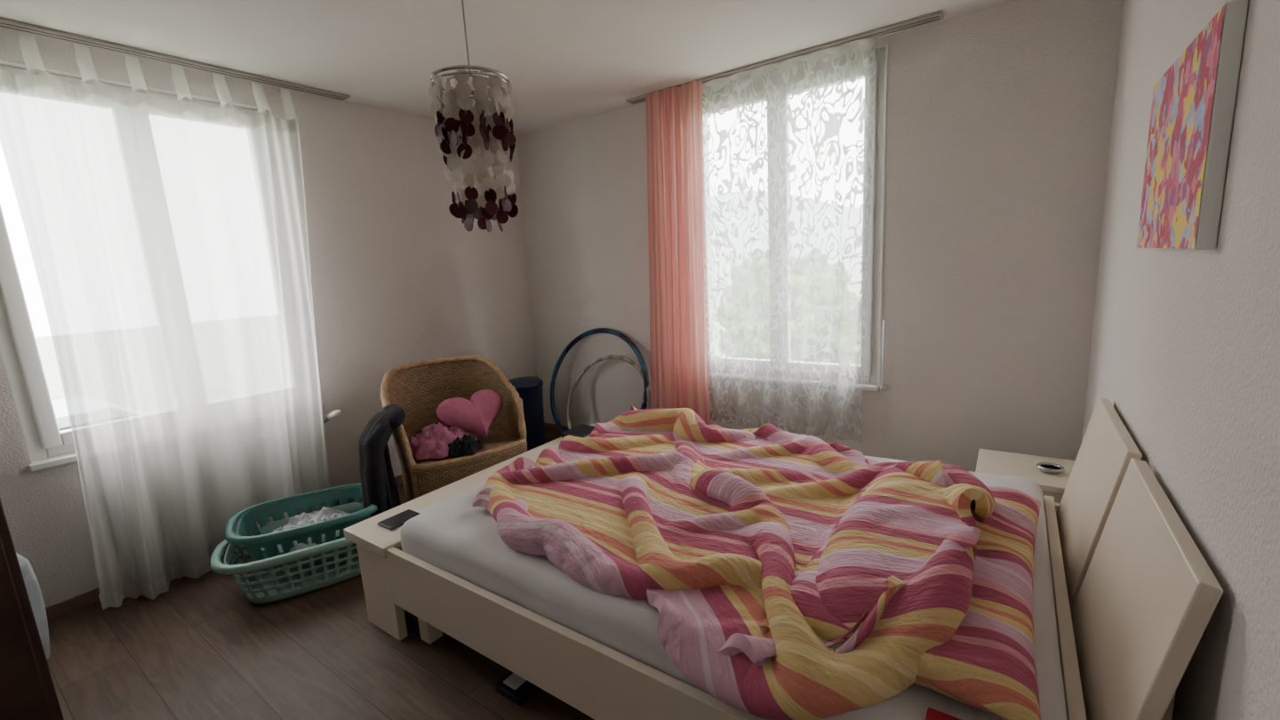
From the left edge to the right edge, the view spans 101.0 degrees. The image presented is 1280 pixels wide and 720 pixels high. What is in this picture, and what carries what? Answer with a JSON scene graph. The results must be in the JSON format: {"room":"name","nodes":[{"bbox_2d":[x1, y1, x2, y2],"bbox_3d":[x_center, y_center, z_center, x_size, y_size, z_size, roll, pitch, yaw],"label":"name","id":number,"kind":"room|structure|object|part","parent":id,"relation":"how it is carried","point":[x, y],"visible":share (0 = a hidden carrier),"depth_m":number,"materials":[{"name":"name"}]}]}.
{"room":"bedroom","nodes":[
{"label":"bedroom","id":0,"kind":"room"},
{"bbox_2d":[0,27,537,607],"bbox_3d":[-2.174,-0.263,3.002,0.300,2.450,4.500,4,12,35],"label":"wall","id":1,"kind":"structure","parent":0,"point":[397,279],"depth_m":3.31,"materials":[{"name":"paint"}]},
{"bbox_2d":[0,64,259,461],"bbox_3d":[-2.350,-0.464,2.590,0.100,1.630,1.150,4,12,35],"label":"window","id":2,"kind":"structure","parent":1,"relation":"in","point":[36,452],"depth_m":2.23,"materials":[{"name":"white plastic"}]},
{"bbox_3d":[-2.485,-0.416,2.366,0.060,1.540,0.530,4,12,35],"label":"sash","id":3,"kind":"part","parent":2,"relation":"part of","materials":[{"name":"white plastic"}]},
{"bbox_2d":[27,400,323,471],"bbox_3d":[-2.252,0.351,2.699,0.085,0.029,1.170,4,12,35],"label":"sill","id":4,"kind":"structure","parent":1,"relation":"attached to","point":[71,457],"depth_m":2.27,"materials":[{"name":"white plastic"}]},
{"bbox_2d":[45,474,402,621],"bbox_3d":[-1.982,0.922,3.115,0.014,0.060,3.886,4,12,35],"label":"baseboard","id":5,"kind":"structure","parent":1,"relation":"attached to","point":[60,609],"depth_m":2.35,"materials":[{"name":"brown wood"}]},
{"bbox_2d":[323,409,342,423],"bbox_3d":[-2.116,0.631,2.841,0.091,0.502,1.034,4,13,37],"label":"radiator valve","id":6,"kind":"object","parent":1,"relation":"attached to","point":[336,413],"visible":0.02,"depth_m":3.15,"materials":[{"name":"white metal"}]},
{"bbox_3d":[-1.834,0.328,3.165,0.081,0.052,0.044,-8,11,-23],"label":"valve knob","id":7,"kind":"part","parent":6,"relation":"part of","materials":[{"name":"white plastic"}]},
{"bbox_2d":[47,429,594,719],"bbox_3d":[-0.477,1.099,2.090,4.270,0.100,4.500,4,12,35],"label":"floor","id":8,"kind":"structure","parent":0,"point":[201,649],"depth_m":1.95,"materials":[{"name":"brown wood"}]},
{"bbox_2d":[0,498,63,719],"bbox_3d":[-2.079,0.263,1.308,0.610,2.000,0.548,4,12,35],"label":"wardrobe","id":9,"kind":"object","parent":8,"relation":"on","point":[28,692],"visible":1,"depth_m":1.44,"materials":[{"name":"brown wood"}]},
{"bbox_3d":[-1.857,0.277,1.154,0.010,1.840,0.510,4,12,35],"label":"moulding","id":10,"kind":"part","parent":9,"relation":"part of","materials":[{"name":"brown wood"}]},
{"bbox_2d":[16,552,50,659],"bbox_3d":[-2.362,0.913,1.960,0.201,0.520,0.184,4,12,35],"label":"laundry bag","id":11,"kind":"object","parent":8,"relation":"on","point":[32,585],"visible":0.37,"depth_m":2.00,"materials":[{"name":"white fabric"}]},
{"bbox_2d":[210,500,362,604],"bbox_3d":[-1.567,0.914,2.515,0.724,0.232,0.459,-9,12,-30],"label":"laundry basket","id":12,"kind":"object","parent":8,"relation":"on","point":[273,585],"visible":0.51,"depth_m":2.36,"materials":[{"name":"plastic"}]},
{"bbox_2d":[224,482,377,570],"bbox_3d":[-1.588,0.809,2.553,0.643,0.239,0.385,-9,12,-30],"label":"laundry basket","id":13,"kind":"object","parent":12,"relation":"in","point":[260,512],"visible":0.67,"depth_m":2.48,"materials":[{"name":"plastic"}]},
{"bbox_2d":[260,506,349,552],"bbox_3d":[-1.584,0.787,2.547,0.287,0.115,0.381,1,11,25],"label":"pile","id":14,"kind":"object","parent":13,"relation":"in","point":[325,513],"visible":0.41,"depth_m":2.52,"materials":[{"name":"white fabric"}]},
{"bbox_2d":[380,354,527,502],"bbox_3d":[-1.081,0.459,3.112,0.733,0.870,0.724,-10,12,-33],"label":"wicker armchair","id":15,"kind":"object","parent":8,"relation":"on","point":[419,388],"visible":0.6,"depth_m":3.18,"materials":[{"name":"wicker"}]},
{"bbox_2d":[358,404,405,517],"bbox_3d":[-1.325,0.599,2.766,0.256,0.687,0.416,-10,12,-32],"label":"jacket","id":16,"kind":"object","parent":15,"relation":"on","point":[379,487],"visible":0.8,"depth_m":2.61,"materials":[{"name":"fabric"}]},
{"bbox_3d":[-1.153,0.752,2.772,0.040,0.420,0.038,-10,12,-33],"label":"leg","id":17,"kind":"part","parent":15,"relation":"part of","materials":[{"name":"wicker"}]},
{"bbox_2d":[408,422,477,459],"bbox_3d":[-1.125,0.418,2.956,0.397,0.156,0.361,4,12,35],"label":"garment","id":18,"kind":"object","parent":15,"relation":"on","point":[433,442],"visible":0.87,"depth_m":2.86,"materials":[{"name":"fabric"}]},
{"bbox_3d":[-1.062,0.492,3.093,0.590,0.023,0.620,-10,12,-33],"label":"seat","id":19,"kind":"part","parent":15,"relation":"part of","materials":[{"name":"wicker"}]},
{"bbox_2d":[448,433,483,456],"bbox_3d":[-0.990,0.448,2.906,0.288,0.089,0.209,4,12,35],"label":"garment","id":20,"kind":"object","parent":15,"relation":"on","point":[468,445],"visible":0.71,"depth_m":2.84,"materials":[{"name":"fabric"}]},
{"bbox_2d":[436,389,503,439],"bbox_3d":[-0.994,0.324,3.110,0.346,0.260,0.266,-4,10,-5],"label":"cushion","id":21,"kind":"object","parent":15,"relation":"on","point":[476,416],"visible":0.98,"depth_m":3.02,"materials":[{"name":"pink fabric"}]},
{"bbox_2d":[495,671,539,706],"bbox_3d":[-0.406,1.085,1.762,0.120,0.033,0.100,4,12,35],"label":"box","id":22,"kind":"object","parent":8,"relation":"on","point":[512,686],"visible":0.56,"depth_m":1.74,"materials":[{"name":"black plastic"}]},
{"bbox_2d":[508,376,544,451],"bbox_3d":[-0.895,0.419,4.147,0.300,0.565,0.300,4,12,35],"label":"bin","id":23,"kind":"object","parent":8,"relation":"on","point":[529,388],"visible":0.7,"depth_m":4.05,"materials":[{"name":"plastic"}]},
{"bbox_2d":[549,328,648,435],"bbox_3d":[-0.333,0.229,4.024,0.956,0.916,0.308,4,12,35],"label":"hoop","id":24,"kind":"object","parent":8,"relation":"on","point":[619,334],"visible":0.7,"depth_m":4.11},
{"bbox_2d":[566,354,651,429],"bbox_3d":[-0.248,0.342,3.929,0.780,0.718,0.325,4,12,35],"label":"hoop","id":25,"kind":"object","parent":8,"relation":"on","point":[612,356],"visible":0.57,"depth_m":4.06,"materials":[{"name":"silver metal"}]},
{"bbox_2d":[343,397,1223,719],"bbox_3d":[0.251,0.595,2.047,2.457,0.824,1.560,4,12,35],"label":"double bed","id":26,"kind":"object","parent":8,"relation":"on","point":[1124,597],"visible":0.33,"depth_m":1.40,"materials":[{"name":"beige laminate"}]},
{"bbox_2d":[377,509,420,530],"bbox_3d":[-0.985,0.655,2.168,0.100,0.010,0.140,4,12,35],"label":"remote control","id":27,"kind":"object","parent":26,"relation":"on","point":[396,521],"visible":0.76,"depth_m":2.15,"materials":[{"name":"black plastic"}]},
{"bbox_2d":[416,502,438,513],"bbox_3d":[-0.889,0.648,2.210,0.150,0.001,0.180,4,12,35],"label":"paper sheet","id":28,"kind":"object","parent":26,"relation":"on","point":[423,509],"visible":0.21,"depth_m":2.27,"materials":[{"name":"white paper"}]},
{"bbox_2d":[561,424,594,438],"bbox_3d":[-0.334,0.432,3.115,0.180,0.043,0.180,4,12,35],"label":"case","id":29,"kind":"object","parent":26,"relation":"on","point":[581,430],"visible":0.54,"depth_m":3.09,"materials":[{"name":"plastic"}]},
{"bbox_2d":[472,404,994,719],"bbox_3d":[0.235,0.452,1.962,1.778,0.294,1.455,5,13,38],"label":"striped duvet","id":30,"kind":"object","parent":26,"relation":"on","point":[712,526],"visible":0.99,"depth_m":1.48,"materials":[{"name":"fabric"}]},
{"bbox_3d":[0.313,0.650,2.012,1.987,0.277,1.475,4,12,35],"label":"mattress","id":31,"kind":"part","parent":26,"relation":"part of","materials":[{"name":"white"}]},
{"bbox_2d":[789,520,855,640],"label":"striped pillow","id":32,"kind":"object","parent":26,"relation":"on","point":[804,590],"depth_m":1.20,"materials":[{"name":"fabric"}]},
{"bbox_2d":[925,707,961,719],"bbox_3d":[0.574,0.678,0.965,0.090,0.015,0.055,4,12,35],"label":"notebook","id":33,"kind":"object","parent":26,"relation":"on","point":[932,714],"visible":1,"depth_m":0.99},
{"bbox_2d":[914,486,1041,719],"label":"striped pillow","id":34,"kind":"object","parent":26,"relation":"on","point":[983,658],"depth_m":1.08,"materials":[{"name":"fabric"}]},
{"bbox_3d":[1.146,0.775,1.445,0.030,0.260,1.475,4,12,35],"label":"head rail","id":35,"kind":"part","parent":26,"relation":"part of","materials":[{"name":"beige laminate"}]},
{"bbox_3d":[1.434,0.427,1.682,0.121,0.499,0.615,4,12,35],"label":"headboard panel","id":36,"kind":"part","parent":26,"relation":"part of","materials":[{"name":"beige laminate"}]},
{"bbox_3d":[1.054,0.544,1.149,0.121,0.499,0.615,4,12,35],"label":"headboard panel","id":37,"kind":"part","parent":26,"relation":"part of","materials":[{"name":"beige laminate"}]},
{"bbox_2d":[975,448,1075,503],"bbox_3d":[1.686,0.671,2.313,0.370,0.420,0.360,4,12,35],"label":"nightstand","id":38,"kind":"object","parent":8,"relation":"on","point":[989,461],"visible":0.16,"depth_m":2.28,"materials":[{"name":"beige laminate"}]},
{"bbox_2d":[1036,462,1064,474],"bbox_3d":[1.729,0.458,2.223,0.096,0.025,0.096,4,12,35],"label":"ashtray","id":39,"kind":"object","parent":38,"relation":"on","point":[1048,468],"visible":1,"depth_m":2.22,"materials":[{"name":"silver metal"}]},
{"bbox_2d":[0,0,1016,136],"bbox_3d":[-0.621,-1.407,1.644,4.270,0.100,4.500,4,12,35],"label":"ceiling","id":40,"kind":"structure","parent":0,"point":[564,61],"depth_m":2.44,"materials":[{"name":"white paint"}]},
{"bbox_2d":[0,16,350,100],"bbox_3d":[-2.367,-1.352,2.227,0.080,0.015,2.220,4,12,35],"label":"rail","id":41,"kind":"object","parent":40,"relation":"attached to","point":[5,23],"visible":1,"depth_m":2.42,"materials":[{"name":"metal"}]},
{"bbox_2d":[0,32,330,609],"bbox_3d":[-2.100,-0.176,2.564,0.189,2.402,1.160,4,12,35],"label":"curtain","id":42,"kind":"object","parent":41,"relation":"hanging from","point":[168,239],"visible":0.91,"depth_m":2.45,"materials":[{"name":"white fabric"}]},
{"bbox_2d":[428,0,518,231],"bbox_3d":[-0.627,-0.947,1.986,0.302,0.921,0.302,4,12,35],"label":"pendant light","id":43,"kind":"object","parent":40,"relation":"hanging from","point":[477,148],"visible":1,"depth_m":1.94,"materials":[{"name":"plastic"}]},
{"bbox_3d":[-0.642,-1.216,1.938,0.005,0.315,0.005,-1,10,13],"label":"cord","id":44,"kind":"part","parent":43,"relation":"part of","materials":[{"name":"metal"}]},
{"bbox_2d":[625,10,943,103],"bbox_3d":[0.672,-1.660,2.981,1.810,0.015,0.080,4,12,35],"label":"rail","id":45,"kind":"object","parent":40,"relation":"attached to","point":[937,16],"visible":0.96,"depth_m":2.73,"materials":[{"name":"metal"}]},
{"bbox_2d":[645,80,710,425],"bbox_3d":[0.236,-0.590,3.451,0.474,2.205,0.079,4,12,35],"label":"curtain","id":46,"kind":"object","parent":45,"relation":"hanging from","point":[679,367],"visible":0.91,"depth_m":3.42,"materials":[{"name":"pink fabric"}]},
{"bbox_2d":[702,34,878,441],"bbox_3d":[0.796,-0.596,3.130,1.100,2.145,0.059,4,12,35],"label":"curtain","id":47,"kind":"object","parent":45,"relation":"hanging from","point":[833,124],"visible":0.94,"depth_m":3.06,"materials":[{"name":"white fabric"}]},
{"bbox_2d":[515,0,1123,471],"bbox_3d":[0.651,-0.522,3.550,3.670,2.450,0.300,4,12,35],"label":"wall","id":48,"kind":"structure","parent":0,"point":[999,118],"depth_m":2.69,"materials":[{"name":"paint"}]},
{"bbox_2d":[544,422,572,431],"bbox_3d":[0.629,0.680,3.634,3.670,0.060,0.014,4,12,35],"label":"baseboard","id":49,"kind":"structure","parent":48,"relation":"attached to","point":[547,426],"depth_m":4.60,"materials":[{"name":"brown wood"}]},
{"bbox_2d":[702,50,885,383],"bbox_3d":[0.849,-0.766,3.225,1.180,1.780,0.150,4,12,35],"label":"window","id":50,"kind":"structure","parent":48,"relation":"in","point":[879,57],"depth_m":3.06,"materials":[{"name":"white plastic"}]},
{"bbox_3d":[0.629,-0.782,3.385,0.545,1.690,0.060,4,12,35],"label":"sash","id":51,"kind":"part","parent":50,"relation":"part of","materials":[{"name":"white plastic"}]},
{"bbox_3d":[0.823,-0.723,3.191,0.024,0.150,0.050,4,12,35],"label":"handle","id":52,"kind":"part","parent":50,"relation":"part of","materials":[{"name":"white plastic"}]},
{"bbox_3d":[1.075,-0.752,3.073,0.545,1.690,0.060,4,12,35],"label":"sash","id":53,"kind":"part","parent":50,"relation":"part of","materials":[{"name":"white plastic"}]},
{"bbox_2d":[880,320,886,391],"bbox_3d":[1.361,-0.023,2.944,0.032,0.400,0.035,4,12,35],"label":"shutter crank","id":54,"kind":"object","parent":50,"relation":"attached to","point":[883,387],"visible":1,"depth_m":2.94,"materials":[{"name":"white plastic"}]},
{"bbox_3d":[1.354,-0.021,2.935,0.011,0.400,0.012,4,12,35],"label":"rod","id":55,"kind":"part","parent":54,"relation":"part of","materials":[{"name":"white plastic"}]},
{"bbox_2d":[708,370,879,391],"bbox_3d":[0.879,0.126,3.353,1.200,0.029,0.085,4,12,35],"label":"sill","id":56,"kind":"structure","parent":48,"relation":"attached to","point":[867,387],"depth_m":3.26,"materials":[{"name":"white plastic"}]},
{"bbox_2d":[702,43,887,386],"bbox_3d":[0.827,-0.765,3.193,1.204,1.792,0.026,4,12,35],"label":"lining","id":57,"kind":"object","parent":48,"relation":"attached to","point":[822,62],"visible":0.52,"depth_m":2.85,"materials":[{"name":"white plastic"}]},
{"bbox_2d":[1081,0,1279,719],"bbox_3d":[1.076,-0.045,0.733,0.300,2.450,4.500,4,12,35],"label":"wall","id":58,"kind":"structure","parent":0,"point":[1185,347],"depth_m":0.94,"materials":[{"name":"paint"}]},
{"bbox_2d":[1136,0,1248,249],"bbox_3d":[1.234,-0.474,1.206,0.029,0.430,0.610,4,12,35],"label":"canvas painting","id":59,"kind":"object","parent":58,"relation":"attached to","point":[1194,101],"visible":1,"depth_m":1.05,"materials":[{"name":"multicoloured fabric"}]},
{"label":"outside","id":60,"kind":"structure","parent":0,"visible":0},
{"bbox_2d":[35,281,861,400],"bbox_3d":[4.934,0.375,12.982,120.000,0.100,140.000,4,12,35],"label":"ground","id":61,"kind":"structure","parent":60,"point":[45,346],"depth_m":24.50,"materials":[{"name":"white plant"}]},
{"bbox_2d":[51,398,71,431],"bbox_3d":[-7.927,1.406,6.906,1.800,1.450,4.200,4,12,35],"label":"parked car","id":62,"kind":"object","parent":61,"relation":"on","point":[60,406],"visible":0.02,"depth_m":6.67,"materials":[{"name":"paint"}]},
{"bbox_2d":[714,247,853,359],"bbox_3d":[3.019,-0.874,11.533,2.933,3.078,2.791,4,12,35],"label":"tree","id":63,"kind":"object","parent":61,"relation":"on","point":[753,266],"visible":0.25,"depth_m":10.98,"materials":[{"name":"green plant"}]},
{"bbox_2d":[710,191,862,286],"bbox_3d":[30.318,-13.271,48.032,100.000,11.584,0.001,4,12,35],"label":"ridge","id":64,"kind":"object","parent":61,"relation":"on","point":[854,213],"visible":0.14,"depth_m":57.75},
{"bbox_2d":[739,262,861,364],"bbox_3d":[2.827,-0.201,8.746,2.224,2.752,2.178,4,12,35],"label":"tree","id":65,"kind":"object","parent":61,"relation":"on","point":[825,301],"visible":0.27,"depth_m":7.94,"materials":[{"name":"green plant"}]}
]}

